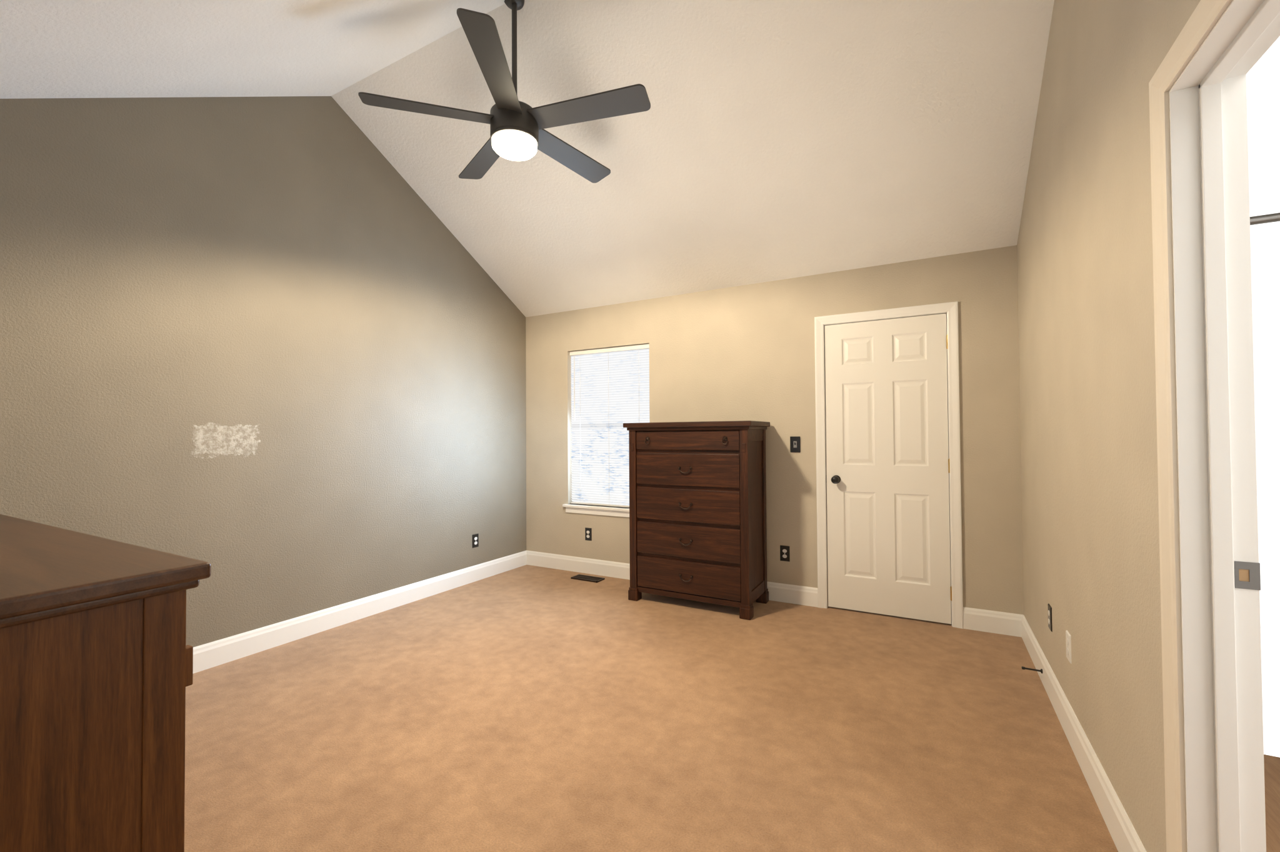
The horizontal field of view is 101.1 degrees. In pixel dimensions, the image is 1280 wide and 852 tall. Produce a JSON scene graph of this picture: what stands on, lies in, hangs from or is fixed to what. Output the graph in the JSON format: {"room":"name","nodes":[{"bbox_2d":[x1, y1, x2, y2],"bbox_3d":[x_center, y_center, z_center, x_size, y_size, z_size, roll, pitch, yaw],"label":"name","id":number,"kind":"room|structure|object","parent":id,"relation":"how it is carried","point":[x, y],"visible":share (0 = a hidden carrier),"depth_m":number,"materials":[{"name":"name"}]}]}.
{"room":"bedroom","nodes":[
{"label":"bedroom","id":0,"kind":"room"},
{"bbox_2d":[0,96,526,647],"bbox_3d":[-2.248,-0.450,3.264,0.120,3.557,4.690,-1,-1,29],"label":"wall","id":1,"kind":"structure","parent":0,"point":[265,357],"depth_m":3.08,"materials":[{"name":"beige paint"}]},
{"bbox_2d":[193,550,525,673],"bbox_3d":[-2.178,1.259,3.203,0.015,0.135,4.450,-1,-1,29],"label":"baseboard","id":2,"kind":"structure","parent":1,"relation":"attached to","point":[217,652],"depth_m":3.49,"materials":[{"name":"white wood"}]},
{"bbox_2d":[471,533,478,548],"bbox_3d":[-1.430,0.998,4.579,0.007,0.115,0.072,-1,-1,29],"label":"electrical outlet plate","id":3,"kind":"object","parent":1,"relation":"attached to","point":[475,537],"depth_m":4.58,"materials":[{"name":"black plastic"}]},
{"bbox_2d":[0,0,1054,317],"bbox_3d":[-0.463,-1.539,2.296,4.209,1.635,4.690,-1,-1,29],"label":"ceiling","id":4,"kind":"structure","parent":0,"point":[759,141],"depth_m":2.97,"materials":[{"name":"white paint"}]},
{"bbox_2d":[358,0,650,183],"bbox_3d":[-0.618,-1.827,2.759,1.388,0.823,1.369,-1,-1,29],"label":"ceiling fan","id":5,"kind":"object","parent":4,"relation":"hanging from","point":[518,132],"visible":1,"depth_m":2.62,"materials":[{"name":"grey metal"}]},
{"bbox_2d":[184,564,1118,851],"bbox_3d":[-0.445,1.350,2.248,4.209,0.100,4.690,-1,-1,29],"label":"floor","id":6,"kind":"structure","parent":0,"point":[528,708],"depth_m":2.21,"materials":[{"name":"beige carpet"}]},
{"bbox_2d":[0,513,211,851],"bbox_3d":[-2.022,0.823,1.515,1.887,0.950,0.553,-1,-1,29],"label":"dresser","id":7,"kind":"object","parent":6,"relation":"on","point":[96,665],"visible":1,"depth_m":1.17,"materials":[{"name":"brown wood"}]},
{"bbox_2d":[570,574,604,582],"bbox_3d":[-0.457,1.333,4.606,0.275,0.012,0.120,-1,-1,29],"label":"floor vent","id":8,"kind":"object","parent":6,"relation":"in","point":[587,578],"visible":0.98,"depth_m":4.59,"materials":[{"name":"brown metal"}]},
{"bbox_2d":[623,420,769,619],"bbox_3d":[0.431,0.648,3.994,1.004,1.350,0.494,-1,-1,29],"label":"dresser","id":9,"kind":"object","parent":6,"relation":"on","point":[697,511],"visible":1,"depth_m":3.79,"materials":[{"name":"brown wood"}]},
{"bbox_2d":[525,245,1023,614],"bbox_3d":[0.648,0.103,4.271,3.969,2.446,0.120,-1,-1,29],"label":"wall","id":10,"kind":"structure","parent":0,"point":[744,352],"depth_m":3.96,"materials":[{"name":"beige paint"}]},
{"bbox_2d":[585,527,591,540],"bbox_3d":[-0.472,0.988,4.804,0.072,0.115,0.007,-1,-1,29],"label":"electrical outlet plate","id":11,"kind":"object","parent":10,"relation":"attached to","point":[588,531],"depth_m":4.80,"materials":[{"name":"black plastic"}]},
{"bbox_2d":[562,348,645,517],"bbox_3d":[-0.274,0.045,4.765,0.947,1.510,0.165,-1,-1,29],"label":"window","id":12,"kind":"structure","parent":10,"relation":"in","point":[600,510],"depth_m":4.77,"materials":[{"name":"white wood"}]},
{"bbox_2d":[570,343,649,507],"bbox_3d":[-0.276,0.009,4.762,0.855,1.430,0.044,-1,-1,29],"label":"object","id":13,"kind":"structure","parent":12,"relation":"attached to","point":[610,392],"depth_m":4.78,"materials":[{"name":"white"}]},
{"bbox_2d":[525,550,818,607],"bbox_3d":[0.102,1.266,4.479,2.719,0.135,0.015,-1,-1,29],"label":"baseboard","id":14,"kind":"structure","parent":10,"relation":"attached to","point":[800,595],"depth_m":4.68,"materials":[{"name":"white wood"}]},
{"bbox_2d":[780,545,789,561],"bbox_3d":[1.086,0.956,3.947,0.072,0.115,0.007,-1,-1,29],"label":"electrical outlet plate","id":15,"kind":"object","parent":10,"relation":"attached to","point":[784,553],"depth_m":3.94,"materials":[{"name":"black plastic"}]},
{"bbox_2d":[790,436,800,452],"bbox_3d":[1.153,0.137,3.914,0.074,0.118,0.020,-1,-1,29],"label":"light switch","id":16,"kind":"object","parent":10,"relation":"attached to","point":[795,444],"visible":1,"depth_m":3.92,"materials":[{"name":"black"}]},
{"bbox_2d":[824,313,951,623],"bbox_3d":[1.682,0.280,3.615,0.780,2.033,0.107,-1,-1,29],"label":"closet door","id":17,"kind":"structure","parent":10,"relation":"in","point":[887,472],"depth_m":3.62,"materials":[{"name":"white wood"}]},
{"bbox_2d":[814,301,963,628],"bbox_3d":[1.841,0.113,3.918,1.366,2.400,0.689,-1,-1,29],"label":"door frame","id":18,"kind":"structure","parent":10,"relation":"attached to","point":[950,309],"depth_m":3.49,"materials":[{"name":"white wood"}]},
{"bbox_2d":[963,606,1018,636],"bbox_3d":[2.205,1.233,3.323,0.281,0.135,0.015,-1,-1,29],"label":"baseboard","id":19,"kind":"structure","parent":10,"relation":"attached to","point":[974,619],"depth_m":3.31,"materials":[{"name":"white wood"}]},
{"bbox_2d":[1016,0,1200,851],"bbox_3d":[1.335,-0.506,1.294,0.120,3.557,4.690,-1,-1,29],"label":"wall","id":20,"kind":"structure","parent":0,"point":[1088,444],"depth_m":1.75,"materials":[{"name":"beige paint"}]},
{"bbox_2d":[1047,603,1052,631],"bbox_3d":[1.955,0.914,2.512,0.007,0.115,0.072,-1,-1,29],"label":"electrical outlet plate","id":21,"kind":"object","parent":20,"relation":"attached to","point":[1049,608],"depth_m":2.50,"materials":[{"name":"black plastic"}]},
{"bbox_2d":[1065,630,1071,663],"bbox_3d":[1.770,0.912,2.177,0.007,0.115,0.072,-1,-1,29],"label":"outlet","id":22,"kind":"object","parent":20,"relation":"attached to","point":[1068,639],"visible":0.98,"depth_m":2.16,"materials":[{"name":"white plastic"}]},
{"bbox_2d":[1018,613,1146,851],"bbox_3d":[1.806,1.218,2.242,0.015,0.135,2.294,-1,-1,29],"label":"baseboard","id":23,"kind":"structure","parent":20,"relation":"attached to","point":[1112,810],"depth_m":1.91,"materials":[{"name":"white wood"}]},
{"bbox_2d":[1021,666,1042,673],"bbox_3d":[1.978,1.229,2.658,0.085,0.021,0.022,-1,-1,29],"label":"doorstop","id":24,"kind":"object","parent":23,"relation":"attached to","point":[1023,667],"visible":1,"depth_m":2.65,"materials":[{"name":"black metal"}]},
{"bbox_2d":[1148,0,1279,851],"bbox_3d":[1.077,0.213,0.821,0.140,2.106,0.922,-1,-1,29],"label":"door frame","id":25,"kind":"structure","parent":20,"relation":"attached to","point":[1210,579],"depth_m":1.16,"materials":[{"name":"white wood"}]},
{"bbox_2d":[1246,36,1279,851],"bbox_3d":[1.920,0.039,0.765,1.400,2.640,3.000,-1,-1,29],"label":"wall","id":26,"kind":"structure","parent":0,"point":[1263,91],"depth_m":2.06,"materials":[{"name":"white"}]}
]}

